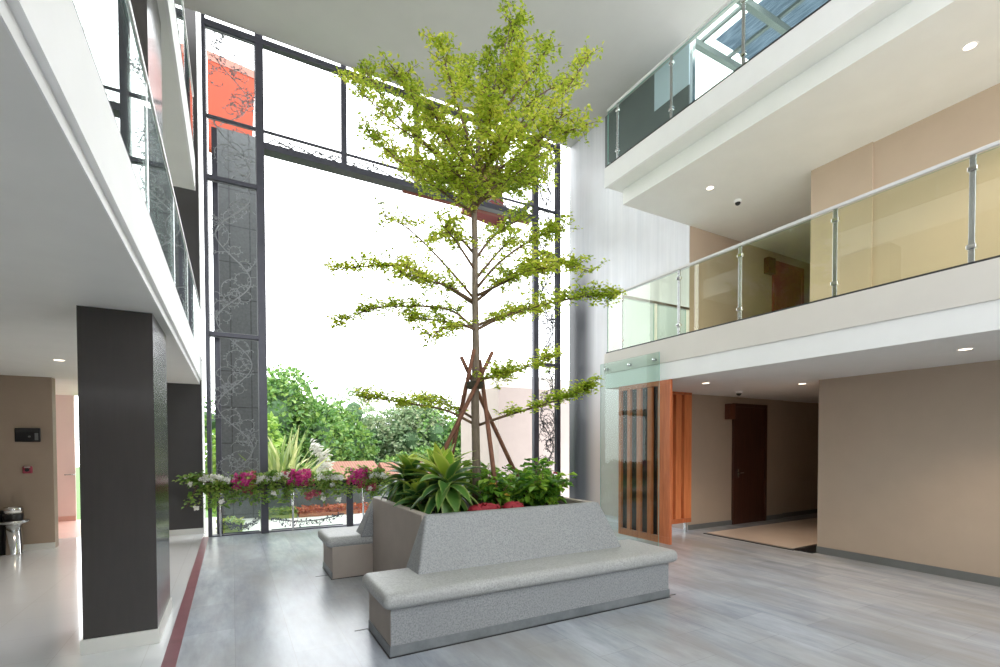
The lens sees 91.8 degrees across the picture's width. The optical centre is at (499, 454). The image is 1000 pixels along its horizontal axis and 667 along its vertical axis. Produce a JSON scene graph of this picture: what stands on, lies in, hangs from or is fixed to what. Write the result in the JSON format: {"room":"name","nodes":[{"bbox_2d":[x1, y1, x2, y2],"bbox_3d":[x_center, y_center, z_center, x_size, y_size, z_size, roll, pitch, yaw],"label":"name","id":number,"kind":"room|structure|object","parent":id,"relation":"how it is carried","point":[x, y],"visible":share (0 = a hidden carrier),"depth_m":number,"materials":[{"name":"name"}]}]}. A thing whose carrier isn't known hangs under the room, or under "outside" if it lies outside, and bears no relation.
{"room":"lobby","nodes":[
{"label":"lobby","id":0,"kind":"room"},
{"bbox_2d":[0,375,58,547],"bbox_3d":[-8.545,0.155,6.748,3.560,2.654,0.170,-1,1,-29],"label":"wall","id":1,"kind":"structure","parent":0,"point":[25,401],"depth_m":7.41,"materials":[{"name":"beige paint"}]},
{"bbox_2d":[14,428,40,441],"bbox_3d":[-7.182,-0.294,7.363,0.289,0.210,0.053,-1,1,-29],"label":"control panel","id":2,"kind":"object","parent":1,"relation":"attached to","point":[21,434],"visible":1,"depth_m":7.36,"materials":[{"name":"black plastic"}]},
{"bbox_2d":[23,542,54,550],"bbox_3d":[-8.496,1.438,6.691,3.560,0.090,0.020,-1,1,-29],"label":"baseboard","id":3,"kind":"structure","parent":1,"relation":"attached to","point":[52,544],"depth_m":7.46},
{"bbox_2d":[0,20,198,395],"bbox_3d":[-5.261,-1.317,2.781,5.510,0.436,17.000,-1,1,-29],"label":"ceiling","id":4,"kind":"structure","parent":0,"point":[60,250],"depth_m":2.65,"materials":[{"name":"paint"}]},
{"bbox_2d":[0,0,199,383],"bbox_3d":[-1.976,-1.132,2.543,0.007,0.060,13.400,-1,1,-29],"label":"trim","id":5,"kind":"structure","parent":4,"relation":"attached to","point":[7,17],"depth_m":1.66,"materials":[{"name":"white paint"}]},
{"bbox_2d":[6,0,201,380],"bbox_3d":[-1.964,-1.355,2.545,0.034,0.385,13.400,-1,1,-29],"label":"balcony edge","id":6,"kind":"structure","parent":4,"relation":"attached to","point":[52,30],"depth_m":1.91,"materials":[{"name":"white paint"}]},
{"bbox_2d":[72,0,201,360],"bbox_3d":[-2.055,-2.026,2.682,0.040,0.950,13.550,-1,1,-29],"label":"glass balustrade","id":7,"kind":"object","parent":6,"relation":"on","point":[130,99],"visible":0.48,"depth_m":3.04,"materials":[{"name":"glass"}]},
{"bbox_2d":[0,520,205,666],"bbox_3d":[-5.246,1.615,2.846,5.528,0.120,17.000,-1,1,-29],"label":"floor","id":8,"kind":"structure","parent":0,"point":[41,616],"depth_m":4.81,"materials":[{"name":"white tile"}]},
{"bbox_2d":[0,510,3,555],"bbox_3d":[-7.395,1.153,7.089,0.300,0.640,0.300,-1,1,-29],"label":"waste bin","id":9,"kind":"object","parent":8,"relation":"on","point":[1,520],"visible":0.37,"depth_m":7.05,"materials":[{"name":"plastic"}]},
{"bbox_2d":[0,506,29,555],"bbox_3d":[-7.145,1.121,7.112,0.360,0.700,0.360,-1,1,-29],"label":"bin","id":10,"kind":"object","parent":8,"relation":"on","point":[13,518],"visible":1,"depth_m":7.04,"materials":[{"name":"metal"}]},
{"bbox_2d":[0,518,29,525],"bbox_3d":[-7.145,0.999,7.109,0.360,0.065,0.360,-1,1,-29],"label":"tray","id":11,"kind":"object","parent":10,"relation":"on","point":[13,521],"depth_m":7.03,"materials":[{"name":"metal"}]},
{"bbox_2d":[73,0,169,639],"bbox_3d":[-3.201,-1.278,4.149,0.469,5.600,0.900,-1,1,-29],"label":"wall column","id":12,"kind":"structure","parent":0,"point":[121,354],"depth_m":3.80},
{"bbox_2d":[80,597,171,655],"bbox_3d":[-3.195,1.464,4.205,0.497,0.115,0.930,-1,1,-29],"label":"baseboard","id":13,"kind":"structure","parent":12,"relation":"attached to","point":[140,638],"depth_m":3.81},
{"bbox_2d":[76,467,216,519],"bbox_3d":[-23.439,3.058,63.208,140.000,0.400,106.800,-1,1,-29],"label":"ground","id":14,"kind":"structure","parent":0,"point":[77,468],"depth_m":40.42,"materials":[{"name":"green plant"}]},
{"bbox_2d":[204,396,214,510],"bbox_3d":[-13.529,0.414,20.093,5.092,6.620,5.553,0,1,-12],"label":"tree","id":15,"kind":"object","parent":14,"relation":"on","point":[205,413],"visible":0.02,"depth_m":20.53,"materials":[{"name":"green plant"}]},
{"bbox_2d":[205,411,286,516],"bbox_3d":[-9.590,0.973,18.817,3.366,5.561,3.703,0,1,0],"label":"tree","id":16,"kind":"object","parent":14,"relation":"on","point":[272,425],"visible":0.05,"depth_m":18.01,"materials":[{"name":"green plant"}]},
{"bbox_2d":[267,364,361,477],"bbox_3d":[-9.252,-0.263,22.160,5.458,7.860,4.995,0,1,17],"label":"tree","id":17,"kind":"object","parent":14,"relation":"on","point":[285,399],"visible":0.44,"depth_m":21.49,"materials":[{"name":"green plant"}]},
{"bbox_2d":[308,393,381,460],"bbox_3d":[-8.329,0.237,24.969,4.563,6.740,3.512,0,1,-5],"label":"tree","id":18,"kind":"object","parent":14,"relation":"on","point":[359,434],"visible":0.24,"depth_m":24.41,"materials":[{"name":"green plant"}]},
{"bbox_2d":[325,461,377,478],"bbox_3d":[-6.389,1.992,20.618,2.000,3.400,4.200,-1,1,-29],"label":"house","id":19,"kind":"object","parent":14,"relation":"on","point":[345,464],"visible":0.21,"depth_m":20.06,"materials":[{"name":"ceramic"}]},
{"bbox_2d":[330,386,395,463],"bbox_3d":[-8.329,-0.148,28.491,5.312,7.381,5.302,-1,1,-29],"label":"tree","id":20,"kind":"object","parent":14,"relation":"on","point":[367,420],"visible":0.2,"depth_m":27.33,"materials":[{"name":"green plant"}]},
{"bbox_2d":[377,462,429,478],"bbox_3d":[-4.420,2.003,22.277,2.250,3.300,2.800,-1,1,-29],"label":"house","id":21,"kind":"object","parent":14,"relation":"on","point":[380,465],"visible":0.04,"depth_m":21.49,"materials":[{"name":"ceramic"}]},
{"bbox_2d":[377,445,433,464],"bbox_3d":[-4.199,1.585,24.107,3.881,4.112,3.653,-1,1,-29],"label":"tree","id":22,"kind":"object","parent":14,"relation":"on","point":[419,450],"visible":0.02,"depth_m":23.95,"materials":[{"name":"green plant"}]},
{"bbox_2d":[373,391,447,461],"bbox_3d":[-5.420,-0.110,28.964,5.030,7.277,5.119,-1,1,-29],"label":"tree","id":23,"kind":"object","parent":14,"relation":"on","point":[404,427],"visible":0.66,"depth_m":27.59,"materials":[{"name":"green plant"}]},
{"bbox_2d":[414,409,460,460],"bbox_3d":[-2.967,0.330,29.087,5.127,6.382,4.425,-1,1,-26],"label":"tree","id":24,"kind":"object","parent":14,"relation":"on","point":[438,430],"visible":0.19,"depth_m":27.43,"materials":[{"name":"green plant"}]},
{"bbox_2d":[461,376,568,497],"bbox_3d":[1.996,0.508,18.823,6.320,6.400,3.000,-1,1,-29],"label":"building","id":25,"kind":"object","parent":14,"relation":"on","point":[515,431],"visible":0.11,"depth_m":16.51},
{"bbox_2d":[157,0,192,189],"bbox_3d":[-4.192,-4.252,0.773,5.510,0.490,12.550,-1,1,-29],"label":"ceiling","id":26,"kind":"structure","parent":0,"point":[174,142],"depth_m":5.95,"materials":[{"name":"paint"}]},
{"bbox_2d":[164,0,194,189],"bbox_3d":[-1.768,-4.290,2.111,0.028,0.500,12.550,-1,1,-29],"label":"trim","id":27,"kind":"structure","parent":26,"relation":"attached to","point":[169,4],"depth_m":5.49,"materials":[{"name":"white paint"}]},
{"bbox_2d":[174,0,194,155],"bbox_3d":[-1.784,-5.015,2.117,0.040,0.950,12.400,-1,1,-29],"label":"glass balustrade","id":28,"kind":"object","parent":27,"relation":"on","point":[179,5],"visible":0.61,"depth_m":6.27,"materials":[{"name":"glass"}]},
{"bbox_2d":[205,513,364,536],"bbox_3d":[-2.203,1.557,12.096,10.200,0.200,3.150,-1,1,-29],"label":"terrace","id":29,"kind":"object","parent":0,"point":[357,517],"depth_m":10.61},
{"bbox_2d":[214,515,245,533],"bbox_3d":[-5.354,1.388,9.629,0.560,0.259,0.949,-1,1,-29],"label":"flower bed","id":30,"kind":"object","parent":29,"relation":"on","point":[235,520],"visible":0.5,"depth_m":9.43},
{"bbox_2d":[217,127,259,519],"bbox_3d":[-6.051,-2.918,11.284,0.815,8.800,0.460,-1,1,-29],"label":"screen panel","id":31,"kind":"object","parent":29,"relation":"on","point":[243,320],"visible":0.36,"depth_m":11.06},
{"bbox_2d":[206,50,253,152],"bbox_3d":[-6.306,-8.131,11.397,0.995,2.220,0.180,-1,1,-29],"label":"board","id":32,"kind":"object","parent":31,"relation":"attached to","point":[218,97],"visible":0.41,"depth_m":11.28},
{"bbox_2d":[258,506,298,519],"bbox_3d":[-5.189,1.354,11.326,0.887,0.255,0.630,-1,1,-29],"label":"flower bed","id":33,"kind":"object","parent":29,"relation":"on","point":[282,513],"visible":0.72,"depth_m":11.23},
{"bbox_2d":[214,427,351,480],"bbox_3d":[-5.735,0.276,12.514,3.675,2.362,3.527,-1,1,-29],"label":"fan palm","id":34,"kind":"object","parent":29,"relation":"on","point":[291,456],"visible":0.45,"depth_m":12.69,"materials":[{"name":"green plant"}]},
{"bbox_2d":[295,502,369,517],"bbox_3d":[-4.087,1.337,11.931,1.809,0.257,0.645,-1,1,-29],"label":"flower bed","id":35,"kind":"object","parent":29,"relation":"on","point":[330,509],"visible":0.82,"depth_m":11.73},
{"bbox_2d":[268,481,498,513],"bbox_3d":[-2.661,1.075,13.234,6.890,0.720,0.200,-1,1,-29],"label":"wall","id":36,"kind":"structure","parent":29,"relation":"on","point":[300,500],"depth_m":12.07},
{"bbox_2d":[183,0,739,147],"bbox_3d":[-0.914,-7.459,2.917,13.400,0.200,13.240,-1,1,-29],"label":"ceiling","id":37,"kind":"structure","parent":0,"point":[636,35],"depth_m":8.54,"materials":[{"name":"paint"}]},
{"bbox_2d":[176,513,999,666],"bbox_3d":[3.991,1.519,5.868,13.378,0.142,13.360,-1,1,-29],"label":"floor","id":38,"kind":"structure","parent":0,"point":[259,600],"depth_m":4.47,"materials":[{"name":"grey stone"}]},
{"bbox_2d":[167,7,202,529],"bbox_3d":[-6.059,-3.366,8.739,1.122,9.600,0.730,-1,1,-29],"label":"wall pier","id":39,"kind":"object","parent":38,"relation":"on","point":[184,401],"visible":0.1,"depth_m":8.62,"materials":[{"name":"paint"}]},
{"bbox_2d":[169,528,203,535],"bbox_3d":[-5.863,1.390,8.511,1.130,0.100,0.020,-1,1,-29],"label":"baseboard","id":40,"kind":"object","parent":39,"relation":"attached to","point":[194,530],"visible":0.36,"depth_m":8.65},
{"bbox_2d":[196,12,205,531],"bbox_3d":[-5.565,-3.372,9.012,0.008,9.600,0.730,-1,1,-29],"label":"trim","id":41,"kind":"structure","parent":39,"relation":"attached to","point":[197,27],"depth_m":8.93,"materials":[{"name":"white paint"}]},
{"bbox_2d":[161,537,208,666],"bbox_3d":[-1.898,1.611,2.599,0.094,0.122,13.330,-1,1,-29],"label":"trim","id":42,"kind":"structure","parent":38,"relation":"attached to","point":[171,655],"depth_m":4.54,"materials":[{"name":"red stone"}]},
{"bbox_2d":[201,14,560,536],"bbox_3d":[-1.921,-3.099,10.368,7.505,8.980,0.730,-1,1,-29],"label":"window","id":43,"kind":"structure","parent":38,"relation":"on","point":[263,149],"depth_m":8.78,"materials":[{"name":"metal"}]},
{"bbox_2d":[205,26,255,126],"bbox_3d":[-4.721,-6.597,8.497,0.754,1.492,0.020,-1,1,-29],"label":"screen","id":44,"kind":"object","parent":43,"relation":"attached to","point":[241,109],"visible":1,"depth_m":8.50,"materials":[{"name":"metal"}]},
{"bbox_2d":[206,117,255,184],"bbox_3d":[-4.717,-5.313,8.524,0.754,0.986,0.020,-1,1,-29],"label":"screen","id":45,"kind":"object","parent":43,"relation":"attached to","point":[212,119],"visible":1,"depth_m":8.55,"materials":[{"name":"metal"}]},
{"bbox_2d":[207,179,257,335],"bbox_3d":[-4.713,-3.440,8.562,0.754,2.619,0.020,-1,1,-29],"label":"screen","id":46,"kind":"object","parent":43,"relation":"on","point":[243,199],"visible":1,"depth_m":8.55,"materials":[{"name":"metal"}]},
{"bbox_2d":[210,336,259,476],"bbox_3d":[-4.706,-0.786,8.617,0.754,2.551,0.020,-1,1,-29],"label":"screen","id":47,"kind":"object","parent":43,"relation":"attached to","point":[226,390],"visible":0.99,"depth_m":8.62,"materials":[{"name":"metal"}]},
{"bbox_2d":[212,523,359,536],"bbox_3d":[-1.696,1.383,10.321,7.625,0.018,0.140,-1,1,-29],"label":"trim","id":48,"kind":"structure","parent":43,"relation":"attached to","point":[354,524],"depth_m":9.03,"materials":[{"name":"metal"}]},
{"bbox_2d":[210,478,388,491],"bbox_3d":[-3.643,0.562,8.990,3.200,0.125,0.120,-1,1,-29],"label":"trough","id":49,"kind":"object","parent":43,"relation":"attached to","point":[343,481],"visible":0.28,"depth_m":8.77,"materials":[{"name":"metal"}]},
{"bbox_2d":[172,470,236,510],"bbox_3d":[-4.967,0.599,8.156,0.952,0.666,0.483,-1,1,-29],"label":"bougainvillea","id":50,"kind":"object","parent":49,"relation":"in","point":[218,480],"visible":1,"depth_m":8.13,"materials":[{"name":"green plant"}]},
{"bbox_2d":[224,469,260,505],"bbox_3d":[-4.482,0.582,8.436,0.658,0.648,0.516,-1,1,-29],"label":"bougainvillea","id":51,"kind":"object","parent":49,"relation":"in","point":[244,482],"visible":0.98,"depth_m":8.37,"materials":[{"name":"green plant"}]},
{"bbox_2d":[253,470,292,506],"bbox_3d":[-4.064,0.590,8.632,0.704,0.638,0.439,-1,1,-29],"label":"bougainvillea","id":52,"kind":"object","parent":49,"relation":"in","point":[272,477],"visible":0.98,"depth_m":8.57,"materials":[{"name":"green plant"}]},
{"bbox_2d":[277,465,321,502],"bbox_3d":[-3.686,0.541,8.889,0.774,0.704,0.532,-1,1,-29],"label":"bougainvillea","id":53,"kind":"object","parent":49,"relation":"in","point":[297,479],"visible":1,"depth_m":8.80,"materials":[{"name":"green plant"}]},
{"bbox_2d":[312,469,346,505],"bbox_3d":[-3.220,0.627,9.139,0.666,0.716,0.518,-1,1,-29],"label":"bougainvillea","id":54,"kind":"object","parent":49,"relation":"in","point":[327,479],"visible":1,"depth_m":9.07,"materials":[{"name":"green plant"}]},
{"bbox_2d":[340,464,376,498],"bbox_3d":[-2.760,0.532,9.376,0.751,0.684,0.387,-1,1,-29],"label":"bougainvillea","id":55,"kind":"object","parent":49,"relation":"in","point":[359,476],"visible":0.96,"depth_m":9.33,"materials":[{"name":"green plant"}]},
{"bbox_2d":[363,467,391,499],"bbox_3d":[-2.414,0.560,9.570,0.629,0.645,0.442,-1,1,-29],"label":"bougainvillea","id":56,"kind":"object","parent":49,"relation":"in","point":[379,474],"visible":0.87,"depth_m":9.50,"materials":[{"name":"green plant"}]},
{"bbox_2d":[267,139,539,212],"bbox_3d":[-1.643,-5.759,10.225,5.958,0.266,0.017,-1,1,-29],"label":"band","id":57,"kind":"object","parent":43,"relation":"attached to","point":[279,143],"visible":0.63,"depth_m":9.53,"materials":[{"name":"metal"}]},
{"bbox_2d":[460,165,531,227],"bbox_3d":[0.150,-6.502,11.922,1.945,1.689,1.158,-1,1,-29],"label":"board","id":58,"kind":"object","parent":43,"relation":"on","point":[480,216],"visible":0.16,"depth_m":12.21,"materials":[{"name":"metal"}]},
{"bbox_2d":[539,366,555,470],"bbox_3d":[1.145,-0.867,11.848,0.510,2.549,0.020,-1,1,-29],"label":"screen","id":59,"kind":"object","parent":43,"relation":"attached to","point":[549,433],"visible":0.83,"depth_m":11.88,"materials":[{"name":"metal"}]},
{"bbox_2d":[539,254,555,363],"bbox_3d":[1.139,-3.522,11.794,0.510,2.616,0.020,-1,1,-29],"label":"screen","id":60,"kind":"object","parent":43,"relation":"on","point":[551,320],"visible":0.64,"depth_m":11.82,"materials":[{"name":"metal"}]},
{"bbox_2d":[539,146,555,211],"bbox_3d":[1.131,-6.678,11.729,0.510,1.494,0.020,-1,1,-29],"label":"screen","id":61,"kind":"object","parent":43,"relation":"attached to","point":[548,183],"visible":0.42,"depth_m":11.76,"materials":[{"name":"metal"}]},
{"bbox_2d":[539,209,555,252],"bbox_3d":[1.134,-5.396,11.755,0.510,0.989,0.020,-1,1,-29],"label":"screen","id":62,"kind":"object","parent":43,"relation":"attached to","point":[548,218],"visible":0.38,"depth_m":11.75,"materials":[{"name":"metal"}]},
{"bbox_2d":[318,491,676,658],"bbox_3d":[-0.268,1.005,5.682,3.090,0.958,3.220,-1,1,-29],"label":"bench","id":63,"kind":"object","parent":38,"relation":"on","point":[432,581],"visible":0.95,"depth_m":4.47,"materials":[{"name":"grey stone"}]},
{"bbox_2d":[379,452,436,505],"bbox_3d":[-1.033,0.356,5.604,0.722,0.799,0.768,-1,1,-29],"label":"dracaena","id":64,"kind":"object","parent":63,"relation":"in","point":[396,487],"visible":0.59,"depth_m":5.50,"materials":[{"name":"green plant"}]},
{"bbox_2d":[392,479,438,512],"bbox_3d":[-0.868,0.572,5.202,0.646,0.685,0.566,0,1,20],"label":"dracaena","id":65,"kind":"object","parent":63,"relation":"in","point":[420,506],"visible":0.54,"depth_m":5.11,"materials":[{"name":"green plant"}]},
{"bbox_2d":[403,442,475,491],"bbox_3d":[-0.638,0.229,5.369,0.882,0.725,0.774,-1,1,-29],"label":"dracaena","id":66,"kind":"object","parent":63,"relation":"on","point":[442,451],"visible":0.27,"depth_m":5.33,"materials":[{"name":"green plant"}]},
{"bbox_2d":[400,449,484,513],"bbox_3d":[-0.518,0.394,4.947,0.810,0.907,0.885,0,1,25],"label":"dracaena","id":67,"kind":"object","parent":63,"relation":"in","point":[447,498],"visible":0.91,"depth_m":4.82,"materials":[{"name":"green plant"}]},
{"bbox_2d":[430,351,493,478],"bbox_3d":[-0.526,-0.275,5.535,0.935,1.828,0.054,0,1,-10],"label":"stake","id":68,"kind":"object","parent":63,"relation":"in","point":[453,431],"visible":0.69,"depth_m":5.53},
{"bbox_2d":[451,349,475,454],"bbox_3d":[-0.520,-0.288,5.813,0.053,1.839,0.770,-1,1,-38],"label":"stake","id":69,"kind":"object","parent":63,"relation":"in","point":[471,361],"visible":0.5,"depth_m":5.65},
{"bbox_2d":[321,0,626,504],"bbox_3d":[-0.338,-2.361,5.713,3.544,5.976,2.201,0,1,-3],"label":"almond tree","id":70,"kind":"object","parent":63,"relation":"on","point":[434,174],"visible":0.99,"depth_m":5.56,"materials":[{"name":"green plant"}]},
{"bbox_2d":[457,459,508,500],"bbox_3d":[-0.278,0.341,6.157,0.596,0.555,0.839,1,1,34],"label":"leafy shrub","id":71,"kind":"object","parent":63,"relation":"on","point":[469,480],"visible":0.18,"depth_m":6.02,"materials":[{"name":"green plant"}]},
{"bbox_2d":[466,503,501,510],"bbox_3d":[-0.154,0.543,4.855,0.218,0.116,0.377,1,2,41],"label":"plant","id":72,"kind":"object","parent":63,"relation":"on","point":[484,506],"visible":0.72,"depth_m":4.80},
{"bbox_2d":[460,356,517,477],"bbox_3d":[-0.037,-0.258,6.007,1.171,1.779,0.053,-1,2,-43],"label":"stake","id":73,"kind":"object","parent":63,"relation":"in","point":[465,366],"visible":0.43,"depth_m":5.98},
{"bbox_2d":[479,360,499,505],"bbox_3d":[-0.127,-0.240,5.453,0.053,1.757,0.734,-1,1,-19],"label":"stake","id":74,"kind":"object","parent":63,"relation":"in","point":[485,406],"visible":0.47,"depth_m":5.43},
{"bbox_2d":[473,469,519,507],"bbox_3d":[-0.039,0.389,5.275,0.513,0.464,0.597,0,1,17],"label":"leafy shrub","id":75,"kind":"object","parent":63,"relation":"on","point":[501,492],"visible":0.8,"depth_m":5.19,"materials":[{"name":"green plant"}]},
{"bbox_2d":[498,467,549,505],"bbox_3d":[0.213,0.390,5.534,0.625,0.474,0.830,-1,1,-29],"label":"leafy shrub","id":76,"kind":"object","parent":63,"relation":"on","point":[521,495],"visible":0.7,"depth_m":5.41,"materials":[{"name":"green plant"}]},
{"bbox_2d":[490,457,569,481],"bbox_3d":[0.445,0.327,6.105,0.865,0.584,0.827,1,2,41],"label":"leafy shrub","id":77,"kind":"object","parent":63,"relation":"on","point":[537,468],"visible":0.26,"depth_m":6.10,"materials":[{"name":"green plant"}]},
{"bbox_2d":[519,468,576,505],"bbox_3d":[0.527,0.393,5.638,0.695,0.463,0.674,-1,1,-29],"label":"leafy shrub","id":78,"kind":"object","parent":63,"relation":"on","point":[556,484],"visible":0.77,"depth_m":5.48,"materials":[{"name":"green plant"}]},
{"bbox_2d":[635,391,691,537],"bbox_3d":[2.771,0.158,8.464,1.530,2.523,0.130,-1,1,-29],"label":"screen","id":79,"kind":"object","parent":38,"relation":"on","point":[681,401],"visible":0.38,"depth_m":8.68,"materials":[{"name":"orange wood"}]},
{"bbox_3d":[-1.758,1.451,10.432,7.728,0.119,0.189,-1,1,-29],"label":"window","id":80,"kind":"structure","parent":38,"relation":"attached to","visible":0},
{"bbox_2d":[223,517,259,533],"bbox_3d":[-4.698,1.294,8.820,0.609,0.274,0.018,-1,1,-29],"label":"scroll panel","id":81,"kind":"object","parent":80,"relation":"on","point":[253,523],"visible":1,"depth_m":8.81,"materials":[{"name":"metal"}]},
{"bbox_2d":[271,512,343,529],"bbox_3d":[-3.698,1.284,9.372,1.336,0.265,0.018,-1,1,-29],"label":"scroll panel","id":82,"kind":"object","parent":80,"relation":"on","point":[338,514],"visible":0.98,"depth_m":9.36,"materials":[{"name":"metal"}]},
{"bbox_2d":[569,118,689,529],"bbox_3d":[2.705,-3.074,10.545,0.235,8.900,3.615,-1,1,-29],"label":"wall","id":83,"kind":"structure","parent":0,"point":[640,246],"depth_m":10.94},
{"bbox_2d":[605,74,689,167],"bbox_3d":[2.905,-6.830,9.820,0.024,1.340,2.270,-1,1,-29],"label":"wall","id":84,"kind":"structure","parent":0,"point":[638,119],"depth_m":9.94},
{"bbox_2d":[654,43,689,111],"bbox_3d":[3.252,-7.119,9.184,0.024,0.739,0.829,-1,1,-29],"label":"wall panel","id":85,"kind":"object","parent":84,"relation":"attached to","point":[681,66],"visible":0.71,"depth_m":9.12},
{"bbox_2d":[688,226,809,524],"bbox_3d":[5.901,-1.553,10.366,5.610,5.850,0.150,-1,1,-29],"label":"wall","id":86,"kind":"structure","parent":0,"point":[711,463],"depth_m":9.40,"materials":[{"name":"beige paint"}]},
{"bbox_2d":[725,403,735,418],"bbox_3d":[4.491,-0.835,9.451,0.180,0.300,0.108,-1,1,-29],"label":"door sign","id":87,"kind":"object","parent":86,"relation":"attached to","point":[729,408],"visible":1,"depth_m":9.40,"materials":[{"name":"brown wood"}]},
{"bbox_2d":[731,403,767,524],"bbox_3d":[5.075,0.186,9.806,1.080,2.400,0.087,-1,1,-29],"label":"door","id":88,"kind":"structure","parent":86,"relation":"in","point":[749,425],"depth_m":9.81,"materials":[{"name":"red wood"}]},
{"bbox_2d":[688,509,817,529],"bbox_3d":[5.932,1.327,10.382,5.610,0.090,0.090,-1,1,-29],"label":"baseboard","id":89,"kind":"structure","parent":86,"relation":"attached to","point":[787,514],"depth_m":10.15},
{"bbox_2d":[764,257,775,275],"bbox_3d":[5.561,-3.880,9.984,0.240,0.320,0.108,-1,1,-29],"label":"door sign","id":90,"kind":"object","parent":86,"relation":"attached to","point":[769,262],"visible":1,"depth_m":9.94,"materials":[{"name":"brown wood"}]},
{"bbox_2d":[772,261,803,310],"bbox_3d":[6.179,-2.889,10.357,1.100,2.320,0.087,-1,1,-29],"label":"door","id":91,"kind":"structure","parent":86,"relation":"in","point":[788,280],"depth_m":10.33,"materials":[{"name":"red wood"}]},
{"bbox_2d":[608,0,911,192],"bbox_3d":[7.421,-4.534,5.584,7.500,0.299,9.750,-1,1,-29],"label":"balcony edge","id":92,"kind":"structure","parent":0,"point":[882,9],"depth_m":5.70,"materials":[{"name":"paint"}]},
{"bbox_2d":[604,0,880,188],"bbox_3d":[4.114,-4.497,3.775,0.040,0.318,9.780,-1,1,-29],"label":"trim","id":93,"kind":"structure","parent":92,"relation":"attached to","point":[835,14],"depth_m":5.82,"materials":[{"name":"white paint"}]},
{"bbox_2d":[607,0,830,166],"bbox_3d":[4.098,-5.127,3.777,0.044,0.940,9.620,-1,1,-29],"label":"glass balustrade","id":94,"kind":"object","parent":93,"relation":"on","point":[743,53],"visible":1,"depth_m":6.65,"materials":[{"name":"glass"}]},
{"bbox_2d":[690,0,827,102],"bbox_3d":[7.999,-6.326,6.355,5.300,3.250,9.400,-1,1,-29],"label":"window frame","id":95,"kind":"structure","parent":92,"relation":"on","point":[766,20],"depth_m":9.00,"materials":[{"name":"grey metal"}]},
{"bbox_2d":[782,401,818,512],"bbox_3d":[7.120,0.089,11.271,2.640,2.525,0.360,-1,1,-29],"label":"wall","id":96,"kind":"structure","parent":0,"point":[800,419],"depth_m":10.85,"materials":[{"name":"beige paint"}]},
{"bbox_2d":[609,330,999,402],"bbox_3d":[7.430,-1.345,5.650,7.498,0.570,9.750,-1,1,-29],"label":"ceiling","id":97,"kind":"structure","parent":0,"point":[778,381],"depth_m":5.97,"materials":[{"name":"paint"}]},
{"bbox_2d":[618,379,671,544],"bbox_3d":[2.200,0.106,7.397,0.060,2.373,1.056,-1,1,-29],"label":"screen","id":98,"kind":"object","parent":97,"relation":"attached to","point":[645,409],"visible":0.99,"depth_m":7.38,"materials":[{"name":"orange wood"}]},
{"bbox_2d":[623,295,688,340],"bbox_3d":[2.635,-2.119,8.157,1.550,0.890,0.050,-1,1,-29],"label":"balustrade","id":99,"kind":"object","parent":97,"relation":"on","point":[655,303],"visible":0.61,"depth_m":8.13,"materials":[{"name":"metal"}]},
{"bbox_2d":[604,257,999,373],"bbox_3d":[4.122,-1.427,3.832,0.045,0.335,9.770,-1,1,-29],"label":"balcony edge","id":100,"kind":"structure","parent":97,"relation":"attached to","point":[979,282],"depth_m":4.98,"materials":[{"name":"beige paint"}]},
{"bbox_2d":[600,352,659,545],"bbox_3d":[2.012,-0.036,7.584,0.055,2.910,1.270,-1,1,-29],"label":"glass screen","id":101,"kind":"object","parent":100,"relation":"attached to","point":[653,359],"visible":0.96,"depth_m":7.99,"materials":[{"name":"glass"}]},
{"bbox_2d":[606,140,999,352],"bbox_3d":[4.106,-2.069,3.840,0.044,0.950,9.620,-1,1,-29],"label":"glass balustrade","id":102,"kind":"object","parent":100,"relation":"on","point":[973,167],"visible":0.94,"depth_m":4.99,"materials":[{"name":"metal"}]},
{"bbox_2d":[605,299,999,388],"bbox_3d":[4.131,-1.137,3.838,0.030,0.245,9.760,-1,1,-29],"label":"trim","id":103,"kind":"structure","parent":97,"relation":"attached to","point":[984,316],"depth_m":4.99,"materials":[{"name":"white paint"}]},
{"bbox_2d":[623,0,999,263],"bbox_3d":[7.558,-4.260,5.617,7.235,0.250,9.665,-1,1,-29],"label":"ceiling","id":104,"kind":"structure","parent":0,"point":[911,66],"depth_m":6.00,"materials":[{"name":"paint"}]},
{"bbox_2d":[810,142,873,301],"bbox_3d":[7.173,-2.935,8.123,5.520,2.500,0.780,-1,1,-29],"label":"wall","id":105,"kind":"structure","parent":0,"point":[848,176],"depth_m":6.73,"materials":[{"name":"beige paint"}]},
{"bbox_2d":[817,360,999,576],"bbox_3d":[8.858,0.210,5.149,5.520,2.525,7.440,-1,1,-29],"label":"wall","id":106,"kind":"structure","parent":0,"point":[909,460],"depth_m":6.07,"materials":[{"name":"beige paint"}]},
{"bbox_2d":[703,533,816,552],"bbox_3d":[6.199,1.394,9.011,4.870,0.012,1.830,-1,1,-29],"label":"trim","id":107,"kind":"structure","parent":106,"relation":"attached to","point":[809,549],"depth_m":7.41,"materials":[{"name":"black plastic"}]},
{"bbox_2d":[816,546,999,586],"bbox_3d":[6.437,1.456,3.836,0.018,0.100,7.440,-1,1,-29],"label":"baseboard","id":108,"kind":"structure","parent":106,"relation":"attached to","point":[962,575],"depth_m":6.07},
{"bbox_2d":[872,83,999,285],"bbox_3d":[9.018,-2.871,4.813,5.490,2.500,6.800,-1,1,-29],"label":"wall","id":109,"kind":"structure","parent":0,"point":[920,225],"depth_m":5.87,"materials":[{"name":"beige paint"}]},
{"bbox_3d":[-9.342,0.121,8.335,0.100,2.660,3.380,-1,1,-29],"label":"wall","id":110,"kind":"structure","parent":0,"visible":0},
{"bbox_2d":[56,395,76,519],"bbox_3d":[-9.548,0.087,10.031,1.180,2.660,0.131,-1,1,-29],"label":"door","id":111,"kind":"structure","parent":110,"relation":"in","point":[65,404],"depth_m":10.24,"materials":[{"name":"pink paint"}]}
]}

